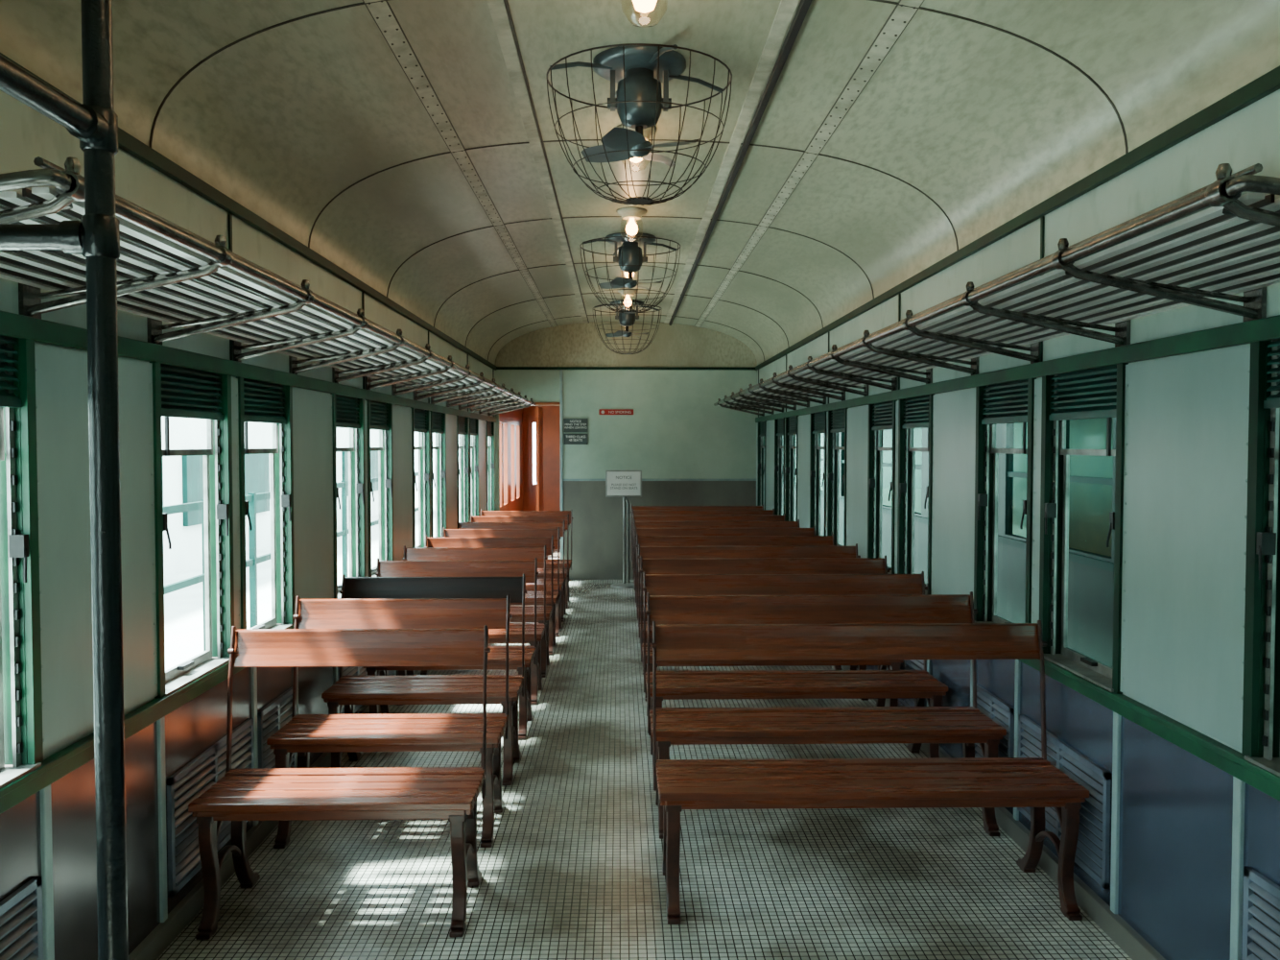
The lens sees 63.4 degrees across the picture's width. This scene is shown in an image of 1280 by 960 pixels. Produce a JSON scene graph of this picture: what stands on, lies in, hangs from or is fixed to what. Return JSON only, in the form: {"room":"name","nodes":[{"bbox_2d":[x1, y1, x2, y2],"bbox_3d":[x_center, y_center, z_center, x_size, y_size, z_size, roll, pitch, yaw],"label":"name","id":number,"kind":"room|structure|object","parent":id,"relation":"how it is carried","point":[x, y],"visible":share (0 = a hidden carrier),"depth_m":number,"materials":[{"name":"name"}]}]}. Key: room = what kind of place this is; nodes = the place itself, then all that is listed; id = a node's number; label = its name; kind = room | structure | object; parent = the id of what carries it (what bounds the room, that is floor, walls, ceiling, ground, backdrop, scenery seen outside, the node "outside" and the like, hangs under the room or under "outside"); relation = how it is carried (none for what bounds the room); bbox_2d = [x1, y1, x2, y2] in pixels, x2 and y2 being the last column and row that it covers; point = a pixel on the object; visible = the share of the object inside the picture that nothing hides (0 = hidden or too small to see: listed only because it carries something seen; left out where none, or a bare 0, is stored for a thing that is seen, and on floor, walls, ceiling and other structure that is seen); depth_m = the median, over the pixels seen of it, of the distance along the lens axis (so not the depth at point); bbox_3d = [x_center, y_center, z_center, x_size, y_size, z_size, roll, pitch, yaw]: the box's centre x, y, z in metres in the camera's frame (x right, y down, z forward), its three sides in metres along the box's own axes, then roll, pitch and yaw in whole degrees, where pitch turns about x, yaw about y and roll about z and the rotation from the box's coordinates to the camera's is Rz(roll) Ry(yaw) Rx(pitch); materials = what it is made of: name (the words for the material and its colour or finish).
{"room":"vehicle interior","nodes":[
{"label":"vehicle interior","id":0,"kind":"room"},
{"bbox_2d":[0,90,522,959],"bbox_3d":[-1.489,0.131,6.401,0.081,2.400,15.760,0,2,-1],"label":"wall","id":1,"kind":"structure","parent":0,"point":[61,381],"depth_m":2.86,"materials":[{"name":"paint"}]},
{"bbox_2d":[0,334,43,788],"bbox_3d":[-1.392,0.176,2.066,0.086,0.973,0.574,0,2,-1],"label":"window","id":2,"kind":"structure","parent":1,"relation":"in","point":[21,746],"depth_m":2.31,"materials":[{"name":"green paint"}]},
{"bbox_2d":[0,875,43,959],"bbox_3d":[-1.363,1.082,2.162,0.016,0.350,0.400,0,2,-1],"label":"air vent","id":3,"kind":"object","parent":1,"relation":"in","point":[21,929],"visible":1,"depth_m":2.29,"materials":[{"name":"metal"}]},
{"bbox_2d":[0,625,294,813],"bbox_3d":[-1.414,0.591,4.846,0.030,0.057,12.500,0,2,-1],"label":"trim","id":4,"kind":"structure","parent":1,"relation":"attached to","point":[71,757],"depth_m":2.56,"materials":[{"name":"green paint"}]},
{"bbox_2d":[149,361,235,697],"bbox_3d":[-1.415,0.136,3.245,0.086,0.973,0.574,0,2,-1],"label":"window","id":5,"kind":"structure","parent":1,"relation":"in","point":[177,391],"depth_m":3.45,"materials":[{"name":"green paint"}]},
{"bbox_2d":[165,717,253,897],"bbox_3d":[-1.386,1.040,3.381,0.016,0.350,0.680,0,2,-1],"label":"air vent","id":6,"kind":"object","parent":1,"relation":"in","point":[198,775],"visible":0.69,"depth_m":3.20,"materials":[{"name":"metal"}]},
{"bbox_2d":[39,665,396,959],"bbox_3d":[-1.421,0.922,4.838,0.016,0.605,11.072,0,2,-1],"label":"trim","id":7,"kind":"structure","parent":1,"relation":"attached to","point":[45,794],"depth_m":2.98,"materials":[{"name":"paint"}]},
{"bbox_2d":[0,309,496,422],"bbox_3d":[-1.419,-0.425,4.812,0.020,0.050,12.500,0,2,-1],"label":"trim","id":8,"kind":"structure","parent":1,"relation":"attached to","point":[11,324],"depth_m":3.18,"materials":[{"name":"green paint"}]},
{"bbox_2d":[0,52,496,370],"bbox_3d":[-1.418,-0.976,4.793,0.022,0.042,12.500,0,2,-1],"label":"trim","id":9,"kind":"structure","parent":1,"relation":"attached to","point":[127,142],"depth_m":3.69,"materials":[{"name":"green paint"}]},
{"bbox_2d":[235,376,294,629],"bbox_3d":[-1.428,0.113,3.904,0.086,0.973,0.574,0,2,-1],"label":"window","id":10,"kind":"structure","parent":1,"relation":"in","point":[258,401],"depth_m":4.12,"materials":[{"name":"green paint"}]},
{"bbox_2d":[0,156,536,415],"bbox_3d":[-1.225,-0.592,6.268,0.463,0.182,9.287,0,2,-1],"label":"luggage rack","id":11,"kind":"object","parent":1,"relation":"attached to","point":[159,279],"visible":0.97,"depth_m":2.75,"materials":[{"name":"grey metal"}]},
{"bbox_2d":[128,669,416,959],"bbox_3d":[-1.414,1.249,4.869,0.030,0.070,12.500,0,2,-1],"label":"baseboard","id":12,"kind":"structure","parent":1,"relation":"attached to","point":[160,937],"depth_m":3.16,"materials":[{"name":"grey paint"}]},
{"bbox_2d":[257,686,295,767],"bbox_3d":[-1.398,1.019,4.001,0.016,0.350,0.400,0,2,-1],"label":"air vent","id":13,"kind":"object","parent":1,"relation":"in","point":[278,712],"visible":0.5,"depth_m":3.92,"materials":[{"name":"metal"}]},
{"bbox_2d":[330,393,366,598],"bbox_3d":[-1.451,0.072,5.083,0.086,0.973,0.574,0,2,-1],"label":"window","id":14,"kind":"structure","parent":1,"relation":"in","point":[347,412],"depth_m":5.31,"materials":[{"name":"green paint"}]},
{"bbox_2d":[337,665,367,713],"bbox_3d":[-1.422,0.977,5.220,0.016,0.350,0.680,0,2,-1],"label":"air vent","id":15,"kind":"object","parent":1,"relation":"in","point":[346,670],"visible":0.14,"depth_m":5.13,"materials":[{"name":"metal"}]},
{"bbox_2d":[227,212,494,417],"bbox_3d":[-1.436,-0.722,5.386,0.008,0.505,11.062,0,2,-1],"label":"trim","id":16,"kind":"structure","parent":1,"relation":"attached to","point":[229,214],"depth_m":3.55,"materials":[{"name":"green paint"}]},
{"bbox_2d":[365,399,393,576],"bbox_3d":[-1.464,0.050,5.743,0.086,0.973,0.574,0,2,-1],"label":"window","id":17,"kind":"structure","parent":1,"relation":"in","point":[379,414],"depth_m":5.97,"materials":[{"name":"green paint"}]},
{"bbox_2d":[378,669,394,675],"bbox_3d":[-1.434,0.956,5.839,0.016,0.350,0.400,0,2,-1],"label":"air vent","id":18,"kind":"object","parent":1,"relation":"in","point":[391,672],"visible":0.04,"depth_m":5.95,"materials":[{"name":"metal"}]},
{"bbox_2d":[411,407,430,547],"bbox_3d":[-1.487,0.009,6.922,0.086,0.973,0.574,0,2,-1],"label":"window","id":19,"kind":"structure","parent":1,"relation":"in","point":[420,418],"depth_m":7.15,"materials":[{"name":"green paint"}]},
{"bbox_2d":[429,410,446,537],"bbox_3d":[-1.500,-0.013,7.581,0.086,0.973,0.574,0,2,-1],"label":"window","id":20,"kind":"structure","parent":1,"relation":"in","point":[438,419],"depth_m":7.81,"materials":[{"name":"green paint"}]},
{"bbox_2d":[456,415,469,521],"bbox_3d":[-1.522,-0.053,8.760,0.086,0.973,0.574,0,2,-1],"label":"window","id":21,"kind":"structure","parent":1,"relation":"in","point":[462,422],"depth_m":9.00,"materials":[{"name":"green paint"}]},
{"bbox_2d":[468,417,478,521],"bbox_3d":[-1.535,-0.076,9.420,0.086,0.973,0.574,0,2,-1],"label":"window","id":22,"kind":"structure","parent":1,"relation":"in","point":[473,422],"depth_m":9.66,"materials":[{"name":"green paint"}]},
{"bbox_2d":[485,420,494,510],"bbox_3d":[-1.558,-0.117,10.599,0.086,0.973,0.574,0,2,-1],"label":"window","id":23,"kind":"structure","parent":1,"relation":"in","point":[489,424],"depth_m":10.84,"materials":[{"name":"green paint"}]},
{"bbox_2d":[522,404,560,548],"bbox_3d":[-1.251,-0.190,14.305,0.825,2.300,0.050,0,2,-1],"label":"wall","id":24,"kind":"structure","parent":0,"point":[551,447],"depth_m":14.28,"materials":[{"name":"orange paint"}]},
{"bbox_2d":[494,321,757,579],"bbox_3d":[-0.149,-0.311,11.121,2.805,2.760,0.068,0,2,-1],"label":"wall","id":25,"kind":"structure","parent":0,"point":[675,429],"depth_m":11.09,"materials":[{"name":"paint"}]},
{"bbox_2d":[563,433,587,444],"bbox_3d":[-0.688,-0.437,11.070,0.255,0.115,0.018,0,2,-1],"label":"wall plaque","id":26,"kind":"object","parent":25,"relation":"attached to","point":[568,438],"visible":1,"depth_m":11.06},
{"bbox_2d":[563,418,587,431],"bbox_3d":[-0.688,-0.582,11.066,0.255,0.145,0.018,0,2,-1],"label":"wall plaque","id":27,"kind":"object","parent":25,"relation":"attached to","point":[569,424],"visible":1,"depth_m":11.06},
{"bbox_2d":[598,408,633,414],"bbox_3d":[-0.253,-0.725,11.072,0.365,0.060,0.014,0,2,-1],"label":"sign","id":28,"kind":"object","parent":25,"relation":"attached to","point":[601,411],"visible":1,"depth_m":11.07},
{"bbox_2d":[496,366,755,370],"bbox_3d":[-0.148,-1.189,11.055,2.805,0.030,0.020,0,2,-1],"label":"trim","id":29,"kind":"structure","parent":25,"relation":"attached to","point":[497,367],"depth_m":11.05,"materials":[{"name":"green paint"}]},
{"bbox_2d":[534,369,756,559],"bbox_3d":[-0.126,-0.052,11.094,2.760,2.245,0.020,0,2,-1],"label":"trim","id":30,"kind":"structure","parent":25,"relation":"attached to","point":[559,403],"depth_m":11.08,"materials":[{"name":"paint"}]},
{"bbox_2d":[0,0,1279,365],"bbox_3d":[-0.026,-1.244,4.781,2.889,0.540,12.560,0,2,-1],"label":"ceiling","id":31,"kind":"structure","parent":0,"point":[989,124],"depth_m":3.69,"materials":[{"name":"paint"}]},
{"bbox_2d":[592,300,661,354],"bbox_3d":[-0.119,-1.399,9.557,0.637,0.475,0.637,0,2,-1],"label":"ceiling fan","id":32,"kind":"object","parent":31,"relation":"hanging from","point":[628,320],"depth_m":9.51,"materials":[{"name":"black metal"}]},
{"bbox_2d":[617,289,638,306],"bbox_3d":[-0.105,-1.524,8.803,0.170,0.175,0.170,0,2,-1],"label":"ceiling lamp","id":33,"kind":"object","parent":31,"relation":"attached to","point":[628,293],"depth_m":8.77,"materials":[{"name":"white glass"}]},
{"bbox_2d":[579,232,680,313],"bbox_3d":[-0.061,-1.296,6.560,0.637,0.475,0.637,0,2,-1],"label":"ceiling fan","id":34,"kind":"object","parent":31,"relation":"hanging from","point":[630,257],"depth_m":6.50,"materials":[{"name":"black metal"}]},
{"bbox_2d":[616,207,646,237],"bbox_3d":[-0.046,-1.421,5.805,0.170,0.175,0.170,0,2,-1],"label":"ceiling lamp","id":35,"kind":"object","parent":31,"relation":"attached to","point":[631,214],"depth_m":5.77,"materials":[{"name":"white glass"}]},
{"bbox_2d":[616,123,656,171],"bbox_3d":[-0.017,-1.370,4.306,0.170,0.175,0.170,0,2,-1],"label":"ceiling lamp","id":36,"kind":"object","parent":31,"relation":"attached to","point":[647,132],"depth_m":4.28,"materials":[{"name":"white glass"}]},
{"bbox_2d":[545,43,732,205],"bbox_3d":[-0.003,-1.193,3.562,0.637,0.475,0.637,0,2,-1],"label":"ceiling fan","id":37,"kind":"object","parent":31,"relation":"hanging from","point":[638,70],"depth_m":3.50,"materials":[{"name":"black metal"}]},
{"bbox_2d":[362,0,924,327],"bbox_3d":[-0.027,-1.441,4.806,1.582,0.056,12.505,0,2,-1],"label":"trim","id":38,"kind":"structure","parent":31,"relation":"attached to","point":[382,13],"depth_m":4.05,"materials":[{"name":"beige metal"}]},
{"bbox_2d":[620,0,667,27],"bbox_3d":[0.012,-1.318,2.807,0.170,0.175,0.170,0,2,-1],"label":"ceiling lamp","id":39,"kind":"object","parent":31,"relation":"attached to","point":[643,6],"depth_m":2.80,"materials":[{"name":"white glass"}]},
{"bbox_2d":[669,0,812,325],"bbox_3d":[0.446,-1.450,4.813,0.022,0.030,12.500,0,2,-1],"label":"trim","id":40,"kind":"structure","parent":31,"relation":"attached to","point":[804,5],"depth_m":4.06,"materials":[{"name":"black metal"}]},
{"bbox_2d":[156,548,1132,959],"bbox_3d":[-0.058,1.268,6.517,2.925,0.080,15.860,0,2,-1],"label":"floor","id":41,"kind":"structure","parent":0,"point":[572,867],"depth_m":3.52,"materials":[{"name":"tile"}]},
{"bbox_2d":[0,0,128,959],"bbox_3d":[-1.023,0.099,0.079,0.627,2.696,2.990,0,2,-1],"label":"pole","id":42,"kind":"object","parent":41,"relation":"on","point":[94,122],"visible":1,"depth_m":1.51,"materials":[{"name":"metal"}]},
{"bbox_2d":[188,624,490,939],"bbox_3d":[-0.916,0.919,3.245,0.852,0.867,0.437,0,2,-1],"label":"wooden bench","id":43,"kind":"object","parent":41,"relation":"on","point":[451,794],"visible":1,"depth_m":3.29,"materials":[{"name":"brown wood"}]},
{"bbox_2d":[266,594,511,849],"bbox_3d":[-0.929,0.896,3.924,0.852,0.867,0.437,0,2,-1],"label":"wooden bench","id":44,"kind":"object","parent":41,"relation":"on","point":[303,734],"visible":0.8,"depth_m":3.99,"materials":[{"name":"brown wood"}]},
{"bbox_2d":[321,573,526,784],"bbox_3d":[-0.942,0.872,4.604,0.852,0.867,0.437,0,2,-1],"label":"wooden bench","id":45,"kind":"object","parent":41,"relation":"on","point":[348,691],"visible":0.8,"depth_m":4.66,"materials":[{"name":"brown wood"}]},
{"bbox_2d":[363,557,538,739],"bbox_3d":[-0.955,0.849,5.283,0.852,0.867,0.437,0,2,-1],"label":"wooden bench","id":46,"kind":"object","parent":41,"relation":"on","point":[496,658],"visible":0.52,"depth_m":5.43,"materials":[{"name":"brown wood"}]},
{"bbox_2d":[396,545,547,705],"bbox_3d":[-0.969,0.826,5.963,0.852,0.867,0.437,0,2,-1],"label":"wooden bench","id":47,"kind":"object","parent":41,"relation":"on","point":[495,635],"visible":0.48,"depth_m":6.13,"materials":[{"name":"brown wood"}]},
{"bbox_2d":[420,535,554,677],"bbox_3d":[-0.982,0.803,6.642,0.852,0.867,0.437,0,2,-1],"label":"wooden bench","id":48,"kind":"object","parent":41,"relation":"on","point":[515,610],"visible":0.41,"depth_m":6.81,"materials":[{"name":"brown wood"}]},
{"bbox_2d":[442,526,560,655],"bbox_3d":[-0.995,0.779,7.322,0.852,0.867,0.437,0,2,-1],"label":"wooden bench","id":49,"kind":"object","parent":41,"relation":"on","point":[447,533],"visible":0.4,"depth_m":7.49,"materials":[{"name":"brown wood"}]},
{"bbox_2d":[457,520,566,637],"bbox_3d":[-1.008,0.756,8.001,0.852,0.867,0.437,0,2,-1],"label":"wooden bench","id":50,"kind":"object","parent":41,"relation":"on","point":[530,586],"visible":0.33,"depth_m":8.17,"materials":[{"name":"brown wood"}]},
{"bbox_2d":[470,514,569,621],"bbox_3d":[-1.021,0.733,8.681,0.852,0.867,0.437,0,2,-1],"label":"wooden bench","id":51,"kind":"object","parent":41,"relation":"on","point":[549,518],"visible":0.3,"depth_m":8.85,"materials":[{"name":"brown wood"}]},
{"bbox_2d":[480,509,573,608],"bbox_3d":[-1.035,0.709,9.360,0.852,0.867,0.437,0,2,-1],"label":"wooden bench","id":52,"kind":"object","parent":41,"relation":"on","point":[483,512],"visible":0.36,"depth_m":9.53,"materials":[{"name":"brown wood"}]},
{"bbox_2d":[535,406,543,510],"bbox_3d":[-1.237,0.064,12.738,0.038,1.900,0.700,0,2,-1],"label":"door","id":53,"kind":"structure","parent":41,"relation":"on","point":[539,411],"depth_m":12.55,"materials":[{"name":"orange paint"}]},
{"bbox_2d":[605,470,641,588],"bbox_3d":[-0.142,0.493,10.587,0.319,1.190,0.300,1,2,32],"label":"sign stand","id":54,"kind":"object","parent":41,"relation":"on","point":[618,483],"visible":0.99,"depth_m":10.53,"materials":[{"name":"metal"}]},
{"bbox_2d":[630,503,763,590],"bbox_3d":[0.579,0.683,10.141,1.337,0.867,0.437,0,2,-1],"label":"wooden bench","id":55,"kind":"object","parent":41,"relation":"on","point":[635,508],"visible":0.04,"depth_m":10.32,"materials":[{"name":"brown wood"}]},
{"bbox_2d":[631,508,774,568],"bbox_3d":[0.592,0.706,9.461,1.337,0.867,0.437,0,2,-1],"label":"wooden bench","id":56,"kind":"object","parent":41,"relation":"on","point":[713,511],"visible":0.06,"depth_m":9.64,"materials":[{"name":"brown wood"}]},
{"bbox_2d":[632,513,785,619],"bbox_3d":[0.606,0.729,8.782,1.337,0.867,0.437,0,2,-1],"label":"wooden bench","id":57,"kind":"object","parent":41,"relation":"on","point":[636,517],"visible":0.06,"depth_m":8.96,"materials":[{"name":"brown wood"}]},
{"bbox_2d":[633,519,799,589],"bbox_3d":[0.619,0.752,8.103,1.337,0.867,0.437,0,2,-1],"label":"wooden bench","id":58,"kind":"object","parent":41,"relation":"on","point":[639,524],"visible":0.09,"depth_m":8.28,"materials":[{"name":"brown wood"}]},
{"bbox_2d":[634,525,815,651],"bbox_3d":[0.632,0.776,7.423,1.337,0.867,0.437,0,2,-1],"label":"wooden bench","id":59,"kind":"object","parent":41,"relation":"on","point":[640,531],"visible":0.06,"depth_m":7.60,"materials":[{"name":"brown wood"}]},
{"bbox_2d":[636,533,842,674],"bbox_3d":[0.645,0.799,6.744,1.337,0.867,0.437,0,2,-1],"label":"wooden bench","id":60,"kind":"object","parent":41,"relation":"on","point":[643,540],"visible":0.17,"depth_m":6.92,"materials":[{"name":"brown wood"}]},
{"bbox_2d":[638,543,868,701],"bbox_3d":[0.658,0.822,6.064,1.337,0.867,0.437,0,2,-1],"label":"wooden bench","id":61,"kind":"object","parent":41,"relation":"on","point":[835,551],"visible":0.24,"depth_m":6.24,"materials":[{"name":"brown wood"}]},
{"bbox_2d":[640,555,903,734],"bbox_3d":[0.672,0.846,5.385,1.337,0.867,0.437,0,2,-1],"label":"wooden bench","id":62,"kind":"object","parent":41,"relation":"on","point":[777,565],"visible":0.31,"depth_m":5.56,"materials":[{"name":"brown wood"}]},
{"bbox_2d":[642,570,948,777],"bbox_3d":[0.685,0.869,4.705,1.337,0.867,0.437,0,2,-1],"label":"wooden bench","id":63,"kind":"object","parent":41,"relation":"on","point":[918,684],"visible":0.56,"depth_m":4.75,"materials":[{"name":"brown wood"}]},
{"bbox_2d":[646,591,1006,838],"bbox_3d":[0.698,0.892,4.026,1.337,0.867,0.437,0,2,-1],"label":"wooden bench","id":64,"kind":"object","parent":41,"relation":"on","point":[968,725],"visible":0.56,"depth_m":4.09,"materials":[{"name":"brown wood"}]},
{"bbox_2d":[651,619,1089,924],"bbox_3d":[0.711,0.915,3.346,1.337,0.867,0.437,0,2,-1],"label":"wooden bench","id":65,"kind":"object","parent":41,"relation":"on","point":[1035,783],"visible":1,"depth_m":3.41,"materials":[{"name":"brown wood"}]},
{"bbox_2d":[756,89,1279,959],"bbox_3d":[1.405,0.193,4.888,0.081,2.380,12.620,0,2,-1],"label":"wall","id":66,"kind":"structure","parent":0,"point":[1186,456],"depth_m":2.84,"materials":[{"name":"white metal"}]},
{"bbox_2d":[149,0,1128,359],"bbox_3d":[-0.035,-1.241,5.211,2.812,0.504,10.508,0,2,-1],"label":"trim","id":67,"kind":"structure","parent":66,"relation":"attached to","point":[882,1],"depth_m":4.44,"materials":[{"name":"black metal"}]},
{"bbox_2d":[757,420,766,509],"bbox_3d":[1.280,-0.118,10.654,0.086,0.973,0.574,0,2,-1],"label":"window","id":68,"kind":"structure","parent":66,"relation":"in","point":[762,430],"depth_m":10.89,"materials":[{"name":"green paint"}]},
{"bbox_2d":[774,417,785,515],"bbox_3d":[1.303,-0.078,9.475,0.086,0.973,0.574,0,2,-1],"label":"window","id":69,"kind":"structure","parent":66,"relation":"in","point":[779,424],"depth_m":9.71,"materials":[{"name":"green paint"}]},
{"bbox_2d":[784,415,799,521],"bbox_3d":[1.316,-0.055,8.816,0.086,0.973,0.574,0,2,-1],"label":"window","id":70,"kind":"structure","parent":66,"relation":"in","point":[791,422],"depth_m":9.05,"materials":[{"name":"green paint"}]},
{"bbox_2d":[809,410,828,535],"bbox_3d":[1.339,-0.015,7.636,0.086,0.973,0.574,0,2,-1],"label":"window","id":71,"kind":"structure","parent":66,"relation":"in","point":[817,419],"depth_m":7.87,"materials":[{"name":"green paint"}]},
{"bbox_2d":[827,407,848,545],"bbox_3d":[1.352,0.008,6.977,0.086,0.973,0.574,0,2,-1],"label":"window","id":72,"kind":"structure","parent":66,"relation":"in","point":[837,418],"depth_m":7.20,"materials":[{"name":"green paint"}]},
{"bbox_2d":[866,664,877,669],"bbox_3d":[1.342,0.954,5.893,0.016,0.350,0.400,0,2,-1],"label":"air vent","id":73,"kind":"object","parent":66,"relation":"in","point":[868,667],"visible":0.02,"depth_m":5.97,"materials":[{"name":"metal"}]},
{"bbox_2d":[867,400,897,573],"bbox_3d":[1.375,0.048,5.798,0.086,0.973,0.574,0,2,-1],"label":"window","id":74,"kind":"structure","parent":66,"relation":"in","point":[882,414],"depth_m":6.03,"materials":[{"name":"green paint"}]},
{"bbox_2d":[758,215,1044,417],"bbox_3d":[1.360,-0.724,5.441,0.008,0.505,11.062,0,2,-1],"label":"trim","id":75,"kind":"structure","parent":66,"relation":"attached to","point":[1042,219],"depth_m":3.60,"materials":[{"name":"green paint"}]},
{"bbox_2d":[887,659,927,706],"bbox_3d":[1.354,0.975,5.274,0.016,0.350,0.680,0,2,-1],"label":"air vent","id":76,"kind":"object","parent":66,"relation":"in","point":[908,664],"visible":0.12,"depth_m":5.17,"materials":[{"name":"metal"}]},
{"bbox_2d":[897,393,934,593],"bbox_3d":[1.387,0.071,5.138,0.086,0.973,0.574,0,2,-1],"label":"window","id":77,"kind":"structure","parent":66,"relation":"in","point":[916,412],"depth_m":5.36,"materials":[{"name":"green paint"}]},
{"bbox_2d":[974,683,1014,757],"bbox_3d":[1.378,1.017,4.055,0.016,0.350,0.400,0,2,-1],"label":"air vent","id":78,"kind":"object","parent":66,"relation":"in","point":[999,711],"visible":0.37,"depth_m":3.97,"materials":[{"name":"metal"}]},
{"bbox_2d":[713,163,1279,416],"bbox_3d":[1.105,-0.594,6.313,0.483,0.182,9.287,0,2,-1],"label":"luggage rack","id":79,"kind":"object","parent":66,"relation":"attached to","point":[1226,248],"visible":1,"depth_m":2.63,"materials":[{"name":"grey metal"}]},
{"bbox_2d":[841,664,1165,959],"bbox_3d":[1.360,1.247,4.923,0.030,0.070,12.500,0,2,-1],"label":"baseboard","id":80,"kind":"structure","parent":66,"relation":"attached to","point":[1114,925],"depth_m":3.19,"materials":[{"name":"grey paint"}]},
{"bbox_2d":[973,378,1036,622],"bbox_3d":[1.410,0.111,3.959,0.086,0.973,0.574,0,2,-1],"label":"window","id":81,"kind":"structure","parent":66,"relation":"in","point":[1007,402],"depth_m":4.18,"materials":[{"name":"green paint"}]},
{"bbox_2d":[755,314,1279,422],"bbox_3d":[1.365,-0.427,4.866,0.020,0.050,12.500,0,2,-1],"label":"trim","id":82,"kind":"structure","parent":66,"relation":"attached to","point":[1268,328],"depth_m":3.15,"materials":[{"name":"green paint"}]},
{"bbox_2d":[755,65,1279,370],"bbox_3d":[1.364,-0.978,4.847,0.022,0.042,12.500,0,2,-1],"label":"trim","id":83,"kind":"structure","parent":66,"relation":"attached to","point":[1268,82],"depth_m":3.15,"materials":[{"name":"green paint"}]},
{"bbox_2d":[1018,713,1111,888],"bbox_3d":[1.390,1.038,3.435,0.016,0.350,0.680,0,2,-1],"label":"air vent","id":84,"kind":"object","parent":66,"relation":"in","point":[1093,846],"visible":0.68,"depth_m":3.24,"materials":[{"name":"metal"}]},
{"bbox_2d":[886,659,1245,959],"bbox_3d":[1.368,0.920,4.892,0.016,0.605,11.072,0,2,-1],"label":"trim","id":85,"kind":"structure","parent":66,"relation":"attached to","point":[1239,786],"depth_m":3.03,"materials":[{"name":"paint"}]},
{"bbox_2d":[1039,362,1128,693],"bbox_3d":[1.423,0.134,3.300,0.086,0.973,0.574,0,2,-1],"label":"window","id":86,"kind":"structure","parent":66,"relation":"in","point":[1098,392],"depth_m":3.50,"materials":[{"name":"green paint"}]},
{"bbox_2d":[1018,658,1279,801],"bbox_3d":[1.360,0.589,4.900,0.030,0.057,12.500,0,2,-1],"label":"trim","id":87,"kind":"structure","parent":66,"relation":"attached to","point":[1213,751],"depth_m":2.70,"materials":[{"name":"green paint"}]},
{"bbox_2d":[1241,338,1279,776],"bbox_3d":[1.446,0.174,2.121,0.086,0.973,0.574,0,2,-1],"label":"window","id":88,"kind":"structure","parent":66,"relation":"in","point":[1261,701],"depth_m":2.37,"materials":[{"name":"green paint"}]},
{"bbox_2d":[1241,865,1279,959],"bbox_3d":[1.414,1.080,2.216,0.016,0.350,0.400,0,2,-1],"label":"air vent","id":89,"kind":"object","parent":66,"relation":"in","point":[1261,902],"visible":1,"depth_m":2.35,"materials":[{"name":"metal"}]},
{"label":"outside","id":90,"kind":"structure","parent":0,"visible":0},
{"bbox_2d":[164,488,435,670],"bbox_3d":[-0.194,2.236,10.081,120.000,0.140,100.000,0,2,-1],"label":"ground","id":91,"kind":"structure","parent":90,"point":[183,609],"depth_m":16.75,"materials":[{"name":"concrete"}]},
{"bbox_2d":[161,416,379,576],"bbox_3d":[-9.079,0.136,14.289,0.400,3.850,52.900,0,2,-1],"label":"station building","id":92,"kind":"structure","parent":91,"relation":"on","point":[182,476],"depth_m":21.46,"materials":[{"name":"paint"}]},
{"bbox_2d":[163,471,418,651],"bbox_3d":[-3.955,1.287,6.973,0.060,2.050,26.000,0,2,-1],"label":"fence","id":93,"kind":"object","parent":91,"relation":"on","point":[253,559],"visible":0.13,"depth_m":10.76,"materials":[{"name":"metal"}]},
{"bbox_2d":[782,417,1115,666],"bbox_3d":[4.127,0.072,14.094,2.900,3.910,40.000,0,2,-1],"label":"carriage","id":94,"kind":"object","parent":91,"relation":"on","point":[1092,478],"visible":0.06,"depth_m":10.11,"materials":[{"name":"green paint"}]}
]}

